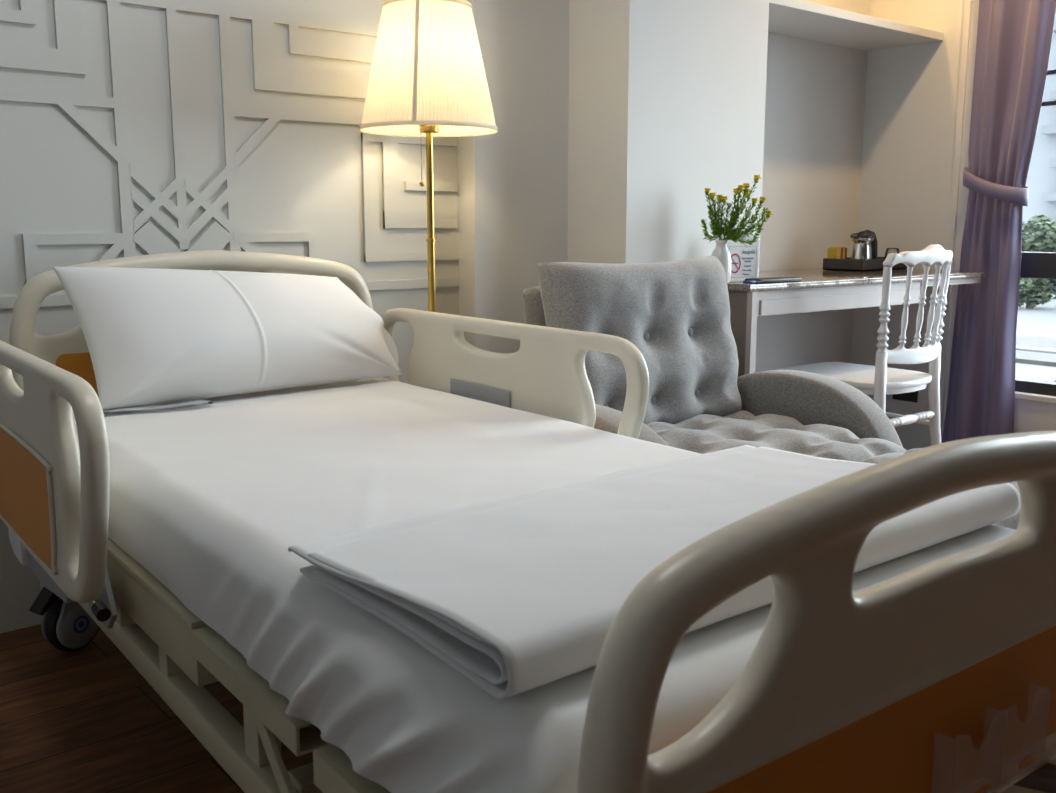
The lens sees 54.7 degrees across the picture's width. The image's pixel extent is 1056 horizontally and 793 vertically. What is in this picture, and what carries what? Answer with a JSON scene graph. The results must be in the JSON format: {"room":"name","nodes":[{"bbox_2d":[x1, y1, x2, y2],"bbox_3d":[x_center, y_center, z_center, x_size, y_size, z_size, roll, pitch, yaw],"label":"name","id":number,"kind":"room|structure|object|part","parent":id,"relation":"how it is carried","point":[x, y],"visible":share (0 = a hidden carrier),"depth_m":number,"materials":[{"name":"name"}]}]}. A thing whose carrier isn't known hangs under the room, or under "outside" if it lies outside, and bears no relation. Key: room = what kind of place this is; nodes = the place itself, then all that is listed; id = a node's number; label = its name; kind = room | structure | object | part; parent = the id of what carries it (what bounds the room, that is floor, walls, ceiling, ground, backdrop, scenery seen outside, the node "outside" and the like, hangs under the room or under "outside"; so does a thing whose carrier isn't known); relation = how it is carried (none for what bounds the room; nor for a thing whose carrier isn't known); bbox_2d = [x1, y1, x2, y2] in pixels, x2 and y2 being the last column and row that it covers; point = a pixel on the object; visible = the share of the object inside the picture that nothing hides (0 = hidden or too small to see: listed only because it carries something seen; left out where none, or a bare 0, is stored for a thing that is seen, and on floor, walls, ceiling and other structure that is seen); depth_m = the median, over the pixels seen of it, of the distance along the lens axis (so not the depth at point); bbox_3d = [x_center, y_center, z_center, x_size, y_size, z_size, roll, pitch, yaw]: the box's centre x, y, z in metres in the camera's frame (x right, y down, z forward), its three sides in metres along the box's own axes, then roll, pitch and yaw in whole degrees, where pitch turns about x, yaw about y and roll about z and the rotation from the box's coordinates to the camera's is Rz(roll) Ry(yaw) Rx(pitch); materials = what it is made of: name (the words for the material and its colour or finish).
{"room":"care facility","nodes":[
{"label":"care facility","id":0,"kind":"room"},
{"bbox_2d":[0,0,458,632],"bbox_3d":[-1.699,-0.665,2.174,3.665,2.620,0.200,-8,13,-39],"label":"wall","id":1,"kind":"structure","parent":0,"point":[302,176],"depth_m":2.72,"materials":[{"name":"paint"}]},
{"bbox_2d":[0,0,458,308],"bbox_3d":[-1.575,-0.554,2.158,3.503,0.777,0.010,-8,13,-39],"label":"trim","id":2,"kind":"structure","parent":1,"relation":"attached to","point":[69,55],"depth_m":2.74,"materials":[{"name":"paint"}]},
{"bbox_2d":[0,449,909,792],"bbox_3d":[0.703,0.846,1.343,6.190,0.080,4.920,-8,13,-39],"label":"floor","id":3,"kind":"structure","parent":0,"point":[84,720],"depth_m":2.09,"materials":[{"name":"brown wood"}]},
{"bbox_2d":[360,0,497,311],"bbox_3d":[-0.281,-0.294,2.977,0.389,1.618,0.389,-8,13,-39],"label":"floor lamp","id":4,"kind":"object","parent":3,"relation":"on","point":[427,79],"visible":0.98,"depth_m":2.74,"materials":[{"name":"white fabric"}]},
{"bbox_2d":[419,125,423,186],"bbox_3d":[-0.301,-0.683,2.883,0.017,0.177,0.017,-8,12,-39],"label":"switch","id":5,"kind":"object","parent":4,"relation":"attached to","point":[421,183],"depth_m":2.88,"materials":[{"name":"gold metal"}]},
{"bbox_3d":[-0.281,-1.085,2.842,0.247,0.012,0.247,-8,12,-39],"label":"shade trim","id":6,"kind":"part","parent":4,"relation":"part of","materials":[{"name":"beige fabric"}]},
{"bbox_3d":[-0.281,-0.922,2.870,0.384,0.337,0.384,-8,12,-39],"label":"lamp shade","id":7,"kind":"part","parent":4,"relation":"part of","materials":[{"name":"beige fabric"}]},
{"bbox_3d":[-0.281,-0.759,2.897,0.389,0.012,0.389,-8,12,-39],"label":"shade trim","id":8,"kind":"part","parent":4,"relation":"part of","materials":[{"name":"beige fabric"}]},
{"bbox_2d":[420,125,438,132],"bbox_3d":[-0.281,-0.789,2.892,0.054,0.078,0.054,-8,12,-39],"label":"socket","id":9,"kind":"object","parent":4,"relation":"attached to","point":[423,128],"depth_m":2.88,"materials":[{"name":"gold metal"}]},
{"bbox_2d":[0,250,1055,792],"bbox_3d":[-0.193,0.240,1.834,1.218,0.950,2.239,-7,12,-36],"label":"hospital bed","id":10,"kind":"object","parent":3,"relation":"on","point":[937,676],"visible":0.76,"depth_m":1.08,"materials":[{"name":"beige plastic"}]},
{"bbox_3d":[-0.981,0.164,1.940,0.004,0.192,0.651,-7,12,-36],"label":"decal panel","id":11,"kind":"part","parent":10,"relation":"part of","materials":[{"name":"orange plastic"}]},
{"bbox_3d":[-0.962,0.100,1.944,0.038,0.381,1.101,-7,12,-36],"label":"rail","id":12,"kind":"part","parent":10,"relation":"part of","materials":[{"name":"beige plastic"}]},
{"bbox_3d":[-0.810,-0.066,2.645,0.766,0.147,0.004,-7,12,-36],"label":"decal panel","id":13,"kind":"part","parent":10,"relation":"part of","materials":[{"name":"orange plastic"}]},
{"bbox_3d":[-0.757,0.349,1.812,0.010,0.107,0.160,-7,12,-36],"label":"pivot plate","id":14,"kind":"part","parent":10,"relation":"part of","materials":[{"name":"grey plastic"}]},
{"bbox_3d":[-0.815,0.268,1.959,0.041,0.016,1.098,-7,12,-36],"label":"platform rail","id":15,"kind":"part","parent":10,"relation":"part of","materials":[{"name":"beige metal"}]},
{"bbox_3d":[-0.821,-0.083,2.657,0.951,0.590,0.051,-7,12,-36],"label":"headboard","id":16,"kind":"part","parent":10,"relation":"part of","materials":[{"name":"beige plastic"}]},
{"bbox_3d":[-0.368,0.384,1.370,0.043,0.038,0.365,-7,12,-36],"label":"platform rail","id":17,"kind":"part","parent":10,"relation":"part of","materials":[{"name":"beige metal"}]},
{"bbox_3d":[-0.103,0.455,1.026,0.043,0.042,0.425,-7,12,-36],"label":"platform rail","id":18,"kind":"part","parent":10,"relation":"part of","materials":[{"name":"beige metal"}]},
{"bbox_3d":[-0.122,-0.005,2.538,0.003,0.047,0.260,-7,12,-36],"label":"label plate","id":19,"kind":"part","parent":10,"relation":"part of","materials":[{"name":"grey plastic"}]},
{"bbox_3d":[-0.092,-0.001,2.537,0.038,0.381,1.101,-7,12,-36],"label":"rail","id":20,"kind":"part","parent":10,"relation":"part of","materials":[{"name":"beige plastic"}]},
{"bbox_2d":[72,377,1015,792],"bbox_3d":[-0.214,0.188,1.876,0.957,0.170,1.937,-7,12,-36],"label":"sheet","id":21,"kind":"object","parent":10,"relation":"on","point":[211,500],"visible":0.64,"depth_m":1.46,"materials":[{"name":"white fabric"}]},
{"bbox_2d":[52,266,402,412],"bbox_3d":[-0.680,-0.168,2.506,0.839,0.316,0.237,-7,12,-36],"label":"pillow","id":22,"kind":"object","parent":21,"relation":"on","point":[152,335],"visible":1,"depth_m":2.40,"materials":[{"name":"white fabric"}]},
{"bbox_2d":[288,445,1020,699],"bbox_3d":[0.186,0.163,1.352,0.921,0.054,0.521,-7,12,-36],"label":"folded blanket","id":23,"kind":"object","parent":21,"relation":"on","point":[517,593],"visible":0.76,"depth_m":1.20,"materials":[{"name":"white fabric"}]},
{"bbox_3d":[0.421,0.265,1.049,0.951,0.445,0.052,-7,12,-36],"label":"footboard","id":24,"kind":"part","parent":10,"relation":"part of","materials":[{"name":"beige plastic"}]},
{"bbox_3d":[0.432,0.350,1.049,0.766,0.140,0.004,-7,12,-37],"label":"decal panel","id":25,"kind":"part","parent":10,"relation":"part of","materials":[{"name":"orange plastic"}]},
{"bbox_3d":[0.577,0.459,1.269,0.034,0.081,0.222,-7,12,-36],"label":"crank rod","id":26,"kind":"part","parent":10,"relation":"part of","materials":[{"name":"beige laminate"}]},
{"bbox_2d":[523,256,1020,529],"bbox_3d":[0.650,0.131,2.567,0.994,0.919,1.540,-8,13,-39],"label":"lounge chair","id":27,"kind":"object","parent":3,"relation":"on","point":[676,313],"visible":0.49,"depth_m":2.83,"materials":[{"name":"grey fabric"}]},
{"bbox_3d":[0.267,-0.043,3.105,0.600,0.600,0.190,-8,12,-39],"label":"frame","id":28,"kind":"part","parent":27,"relation":"part of","materials":[{"name":"grey fabric"}]},
{"bbox_3d":[0.151,0.212,2.504,0.128,0.380,0.690,-8,12,-39],"label":"arm","id":29,"kind":"part","parent":27,"relation":"part of","materials":[{"name":"grey fabric"}]},
{"bbox_2d":[537,256,741,423],"bbox_3d":[0.344,-0.136,2.900,0.750,0.505,0.248,-8,12,-39],"label":"cushion","id":30,"kind":"object","parent":27,"relation":"on","point":[676,313],"depth_m":2.84,"materials":[{"name":"grey fabric"}]},
{"bbox_2d":[646,410,906,461],"bbox_3d":[0.557,0.158,2.685,0.735,0.143,0.610,-8,12,-39],"label":"seat cushion","id":31,"kind":"object","parent":27,"relation":"on","point":[832,434],"depth_m":2.73,"materials":[{"name":"grey fabric"}]},
{"bbox_3d":[0.817,0.119,3.049,0.128,0.380,0.690,-8,12,-39],"label":"arm","id":32,"kind":"part","parent":27,"relation":"part of","materials":[{"name":"grey fabric"}]},
{"bbox_2d":[727,268,984,376],"bbox_3d":[1.146,-0.077,4.080,1.538,0.820,0.655,-8,13,-39],"label":"desk","id":33,"kind":"object","parent":3,"relation":"on","point":[819,289],"visible":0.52,"depth_m":3.57,"materials":[{"name":"wood"}]},
{"bbox_2d":[711,240,731,282],"bbox_3d":[0.642,-0.449,3.398,0.072,0.142,0.072,-8,13,-39],"label":"vase","id":34,"kind":"object","parent":33,"relation":"on","point":[721,252],"visible":0.66,"depth_m":3.37,"materials":[{"name":"white ceramic"}]},
{"bbox_2d":[701,174,771,246],"bbox_3d":[0.694,-0.562,3.380,0.243,0.340,0.080,0,10,0],"label":"flower bouquet","id":35,"kind":"object","parent":34,"relation":"in","point":[723,228],"visible":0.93,"depth_m":3.37,"materials":[{"name":"green plant"}]},
{"bbox_3d":[0.607,-0.496,3.405,0.071,0.200,0.034,4,11,24],"label":"stem","id":36,"kind":"part","parent":35,"relation":"part of","materials":[{"name":"green plant"}]},
{"bbox_3d":[0.612,-0.542,3.387,0.064,0.298,0.035,0,10,0],"label":"stem","id":37,"kind":"part","parent":35,"relation":"part of","materials":[{"name":"green plant"}]},
{"bbox_3d":[0.613,-0.514,3.375,0.060,0.246,0.038,-8,12,-39],"label":"stem","id":38,"kind":"part","parent":35,"relation":"part of","materials":[{"name":"green plant"}]},
{"bbox_3d":[0.620,-0.532,3.385,0.051,0.277,0.035,2,10,11],"label":"stem","id":39,"kind":"part","parent":35,"relation":"part of","materials":[{"name":"green plant"}]},
{"bbox_3d":[0.621,-0.505,3.393,0.039,0.223,0.036,-8,12,-39],"label":"stem","id":40,"kind":"part","parent":35,"relation":"part of","materials":[{"name":"green plant"}]},
{"bbox_3d":[0.632,-0.528,3.377,0.045,0.273,0.039,-8,12,-39],"label":"stem","id":41,"kind":"part","parent":35,"relation":"part of","materials":[{"name":"green plant"}]},
{"bbox_3d":[0.644,-0.530,3.392,0.043,0.271,0.034,-8,12,-39],"label":"stem","id":42,"kind":"part","parent":35,"relation":"part of","materials":[{"name":"green plant"}]},
{"bbox_3d":[0.658,-0.521,3.399,0.046,0.252,0.039,-8,12,-39],"label":"stem","id":43,"kind":"part","parent":35,"relation":"part of","materials":[{"name":"green plant"}]},
{"bbox_3d":[0.665,-0.538,3.371,0.065,0.294,0.035,3,10,16],"label":"stem","id":44,"kind":"part","parent":35,"relation":"part of","materials":[{"name":"green plant"}]},
{"bbox_3d":[0.673,-0.513,3.380,0.064,0.242,0.034,3,10,18],"label":"stem","id":45,"kind":"part","parent":35,"relation":"part of","materials":[{"name":"green plant"}]},
{"bbox_3d":[0.673,-0.543,3.370,0.076,0.305,0.035,5,11,26],"label":"stem","id":46,"kind":"part","parent":35,"relation":"part of","materials":[{"name":"green plant"}]},
{"bbox_3d":[0.682,-0.494,3.379,0.079,0.204,0.033,4,11,24],"label":"stem","id":47,"kind":"part","parent":35,"relation":"part of","materials":[{"name":"green plant"}]},
{"bbox_3d":[0.692,-0.541,3.392,0.095,0.293,0.036,-2,10,-9],"label":"stem","id":48,"kind":"part","parent":35,"relation":"part of","materials":[{"name":"green plant"}]},
{"bbox_3d":[0.686,-0.546,3.375,0.070,0.308,0.074,-8,12,-39],"label":"stem","id":49,"kind":"part","parent":35,"relation":"part of","materials":[{"name":"green plant"}]},
{"bbox_3d":[0.690,-0.508,3.378,0.096,0.232,0.036,2,10,11],"label":"stem","id":50,"kind":"part","parent":35,"relation":"part of","materials":[{"name":"green plant"}]},
{"bbox_3d":[0.705,-0.561,3.373,0.085,0.340,0.091,-8,12,-39],"label":"stem","id":51,"kind":"part","parent":35,"relation":"part of","materials":[{"name":"green plant"}]},
{"bbox_3d":[0.703,-0.496,3.375,0.127,0.210,0.038,3,10,17],"label":"stem","id":52,"kind":"part","parent":35,"relation":"part of","materials":[{"name":"green plant"}]},
{"bbox_3d":[0.704,-0.529,3.399,0.134,0.266,0.038,-2,10,-12],"label":"stem","id":53,"kind":"part","parent":35,"relation":"part of","materials":[{"name":"green plant"}]},
{"bbox_3d":[0.710,-0.483,3.385,0.140,0.180,0.035,1,10,7],"label":"stem","id":54,"kind":"part","parent":35,"relation":"part of","materials":[{"name":"green plant"}]},
{"bbox_3d":[0.720,-0.527,3.392,0.148,0.266,0.035,-1,10,-3],"label":"stem","id":55,"kind":"part","parent":35,"relation":"part of","materials":[{"name":"green plant"}]},
{"bbox_3d":[0.714,-0.512,3.380,0.161,0.239,0.035,1,10,7],"label":"stem","id":56,"kind":"part","parent":35,"relation":"part of","materials":[{"name":"green plant"}]},
{"bbox_3d":[0.726,-0.508,3.389,0.180,0.229,0.032,0,10,0],"label":"stem","id":57,"kind":"part","parent":35,"relation":"part of","materials":[{"name":"green plant"}]},
{"bbox_3d":[0.662,0.034,3.500,0.020,0.797,0.232,-8,12,-39],"label":"panel","id":58,"kind":"part","parent":33,"relation":"part of","materials":[{"name":"beige laminate"}]},
{"bbox_2d":[727,235,758,281],"bbox_3d":[0.736,-0.475,3.481,0.134,0.165,0.042,-4,11,-23],"label":"sign","id":59,"kind":"object","parent":33,"relation":"on","point":[745,259],"visible":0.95,"depth_m":3.49,"materials":[{"name":"white paper"}]},
{"bbox_3d":[0.737,0.049,3.411,0.026,0.796,0.022,-8,12,-39],"label":"post","id":60,"kind":"part","parent":33,"relation":"part of","materials":[{"name":"laminate"}]},
{"bbox_2d":[743,281,759,282],"bbox_3d":[0.741,-0.379,3.374,0.060,0.009,0.009,-2,10,-10],"label":"pen","id":61,"kind":"object","parent":33,"relation":"on","point":[743,281],"visible":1,"depth_m":3.37,"materials":[{"name":"blue plastic"}]},
{"bbox_2d":[745,277,801,282],"bbox_3d":[0.836,-0.397,3.471,0.220,0.014,0.070,-7,12,-36],"label":"folder","id":62,"kind":"object","parent":33,"relation":"on","point":[767,279],"visible":0.88,"depth_m":3.43,"materials":[{"name":"black plastic"}]},
{"bbox_3d":[1.137,-0.342,3.662,0.916,0.050,0.006,-7,12,-37],"label":"drawer","id":63,"kind":"part","parent":33,"relation":"part of","materials":[{"name":"laminate"}]},
{"bbox_2d":[823,257,906,271],"bbox_3d":[1.449,-0.568,4.368,0.357,0.050,0.195,-8,13,-39],"label":"serving tray","id":64,"kind":"object","parent":33,"relation":"on","point":[858,265],"visible":0.7,"depth_m":4.25,"materials":[{"name":"black plastic"}]},
{"bbox_2d":[827,248,838,258],"bbox_3d":[1.289,-0.587,4.315,0.011,0.084,0.048,-8,13,-40],"label":"sachet","id":65,"kind":"object","parent":64,"relation":"on","point":[832,252],"visible":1,"depth_m":4.31,"materials":[{"name":"yellow paper"}]},
{"bbox_2d":[830,247,840,258],"bbox_3d":[1.300,-0.590,4.321,0.010,0.088,0.048,-7,12,-37],"label":"sachet","id":66,"kind":"object","parent":64,"relation":"on","point":[830,247],"visible":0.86,"depth_m":4.30,"materials":[{"name":"yellow paper"}]},
{"bbox_2d":[850,230,877,258],"bbox_3d":[1.426,-0.627,4.327,0.155,0.159,0.100,-8,13,-39],"label":"kettle","id":67,"kind":"object","parent":64,"relation":"on","point":[865,243],"visible":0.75,"depth_m":4.29,"materials":[{"name":"silver metal"}]},
{"bbox_3d":[1.413,-0.682,4.306,0.100,0.022,0.100,-8,12,-39],"label":"lid","id":68,"kind":"part","parent":67,"relation":"part of","materials":[{"name":"black plastic"}]},
{"bbox_3d":[1.447,-0.630,4.332,0.117,0.155,0.039,-8,12,-39],"label":"handle","id":69,"kind":"part","parent":67,"relation":"part of","materials":[{"name":"black plastic"}]},
{"bbox_2d":[884,248,899,258],"bbox_3d":[1.573,-0.602,4.407,0.065,0.082,0.065,-8,13,-39],"label":"glass","id":70,"kind":"object","parent":64,"relation":"on","point":[887,249],"visible":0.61,"depth_m":4.42,"materials":[{"name":"clear glass"}]},
{"bbox_2d":[776,244,952,445],"bbox_3d":[1.232,-0.088,3.772,0.439,0.948,0.543,-8,13,-39],"label":"dining chair","id":71,"kind":"object","parent":3,"relation":"on","point":[879,380],"visible":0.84,"depth_m":3.57,"materials":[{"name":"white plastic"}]},
{"bbox_3d":[1.219,-0.079,3.789,0.427,0.022,0.503,-8,12,-39],"label":"seat","id":72,"kind":"part","parent":71,"relation":"part of","materials":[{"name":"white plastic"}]},
{"bbox_3d":[1.216,-0.006,3.501,0.043,0.878,0.085,-1,10,-8],"label":"leg","id":73,"kind":"part","parent":71,"relation":"part of","materials":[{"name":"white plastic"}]},
{"bbox_3d":[1.366,-0.154,3.596,0.365,0.068,0.068,-8,12,-39],"label":"rail","id":74,"kind":"part","parent":71,"relation":"part of","materials":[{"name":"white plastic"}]},
{"bbox_3d":[1.378,-0.488,3.525,0.410,0.076,0.085,-8,12,-39],"label":"crest rail","id":75,"kind":"part","parent":71,"relation":"part of","materials":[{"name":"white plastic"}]},
{"bbox_3d":[1.511,-0.047,3.742,0.085,0.878,0.043,3,10,18],"label":"leg","id":76,"kind":"part","parent":71,"relation":"part of","materials":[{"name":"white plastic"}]},
{"bbox_2d":[457,0,568,353],"bbox_3d":[-0.109,-0.877,3.418,0.395,2.620,0.290,-8,13,-39],"label":"wall","id":77,"kind":"structure","parent":0,"point":[513,180],"depth_m":3.31,"materials":[{"name":"paint"}]},
{"bbox_2d":[568,0,768,365],"bbox_3d":[0.398,-0.917,3.653,0.690,2.620,0.570,-8,13,-39],"label":"wall column","id":78,"kind":"structure","parent":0,"point":[667,98],"depth_m":3.37,"materials":[{"name":"paint"}]},
{"bbox_2d":[755,0,869,372],"bbox_3d":[1.064,-1.050,4.429,1.340,2.620,0.210,-8,13,-39],"label":"wall niche","id":79,"kind":"object","parent":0,"point":[815,102],"visible":0.22,"depth_m":4.46,"materials":[{"name":"paint"}]},
{"bbox_2d":[768,0,943,50],"bbox_3d":[1.189,-1.484,4.083,1.188,0.032,0.359,-8,13,-39],"label":"wall shelf","id":80,"kind":"object","parent":79,"relation":"attached to","point":[800,19],"visible":0.72,"depth_m":4.05,"materials":[{"name":"paint"}]},
{"bbox_2d":[861,448,1020,529],"bbox_3d":[0.950,0.250,2.240,0.700,0.138,0.630,-8,12,-39],"label":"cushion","id":81,"kind":"object","parent":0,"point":[884,454],"depth_m":2.46,"materials":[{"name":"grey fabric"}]},
{"bbox_2d":[851,0,1055,448],"bbox_3d":[3.058,-0.802,2.979,0.150,2.620,4.620,-8,13,-39],"label":"wall","id":82,"kind":"structure","parent":0,"point":[911,95],"depth_m":4.49,"materials":[{"name":"paint"}]},
{"bbox_2d":[892,391,917,401],"bbox_3d":[1.711,-0.016,4.629,0.014,0.072,0.120,-8,13,-39],"label":"wall socket","id":83,"kind":"object","parent":82,"relation":"attached to","point":[910,396],"visible":0.52,"depth_m":4.62,"materials":[{"name":"black plastic"}]},
{"bbox_2d":[906,392,913,397],"bbox_3d":[1.725,-0.011,4.605,0.004,0.040,0.040,-8,12,-39],"label":"outlet","id":84,"kind":"object","parent":83,"relation":"attached to","point":[910,394],"depth_m":4.60,"materials":[{"name":"black plastic"}]},
{"bbox_2d":[940,0,971,440],"bbox_3d":[1.821,-1.032,4.323,0.012,2.620,0.027,-8,13,-39],"label":"trim","id":85,"kind":"structure","parent":82,"relation":"attached to","point":[967,3],"depth_m":4.33,"materials":[{"name":"paint"}]},
{"bbox_2d":[1015,70,1055,403],"bbox_3d":[2.549,-0.936,3.530,0.112,2.102,1.880,-8,13,-39],"label":"window","id":86,"kind":"structure","parent":82,"relation":"in","point":[1041,265],"depth_m":4.17,"materials":[{"name":"brown metal"}]},
{"bbox_3d":[2.530,0.091,3.688,0.062,0.024,1.880,-8,12,-39],"label":"sill","id":87,"kind":"part","parent":86,"relation":"part of","materials":[{"name":"paint"}]},
{"bbox_3d":[2.562,-0.950,3.545,0.070,2.080,1.850,-8,12,-39],"label":"frame","id":88,"kind":"part","parent":86,"relation":"part of","materials":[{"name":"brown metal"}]},
{"bbox_3d":[2.351,-2.130,3.430,0.085,0.035,1.850,-8,13,-39],"label":"rail","id":89,"kind":"object","parent":82,"relation":"attached to","visible":0},
{"bbox_2d":[941,0,1055,442],"bbox_3d":[1.939,-0.948,4.085,0.116,2.505,0.446,-7,12,-37],"label":"curtain","id":90,"kind":"object","parent":89,"relation":"hanging from","point":[1014,37],"visible":0.97,"depth_m":4.16,"materials":[{"name":"purple fabric"}]},
{"label":"outside","id":91,"kind":"structure","parent":0,"visible":0},
{"bbox_2d":[1022,10,1055,298],"bbox_3d":[58.224,-39.328,87.948,21.200,62.000,19.200,-8,13,-39],"label":"apartment tower","id":92,"kind":"structure","parent":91,"point":[1041,177],"depth_m":90.83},
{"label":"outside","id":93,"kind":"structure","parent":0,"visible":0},
{"bbox_3d":[24.638,0.847,37.376,75.200,0.200,125.000,-8,13,-39],"label":"ground","id":94,"kind":"structure","parent":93,"visible":0},
{"bbox_2d":[1015,299,1055,380],"bbox_3d":[10.178,1.300,20.660,30.600,4.530,30.000,-8,13,-39],"label":"flat roof","id":95,"kind":"structure","parent":94,"relation":"on","point":[1036,327],"depth_m":21.84,"materials":[{"name":"concrete"}]},
{"bbox_2d":[1016,346,1055,381],"bbox_3d":[5.567,0.161,10.649,0.100,1.283,19.000,-8,13,-39],"label":"roof railing","id":96,"kind":"object","parent":95,"relation":"on","point":[1021,348],"visible":0.02,"depth_m":10.77,"materials":[{"name":"white metal"}]},
{"bbox_3d":[5.589,-0.453,10.563,0.044,0.044,19.000,-8,12,-39],"label":"rail","id":97,"kind":"part","parent":96,"relation":"part of","materials":[{"name":"white metal"}]},
{"bbox_2d":[1018,215,1055,308],"bbox_3d":[15.222,-4.041,30.638,2.364,2.823,1.920,0,10,2],"label":"tree","id":98,"kind":"object","parent":95,"relation":"on","point":[1040,232],"visible":0.44,"depth_m":30.31,"materials":[{"name":"green plant"}]},
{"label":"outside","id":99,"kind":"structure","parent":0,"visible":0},
{"bbox_2d":[1022,220,1055,298],"bbox_3d":[18.774,-4.728,36.401,2.793,3.407,3.533,-8,13,-39],"label":"tree","id":100,"kind":"object","parent":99,"point":[1052,282],"visible":0.06,"depth_m":36.08,"materials":[{"name":"green plant"}]}
]}

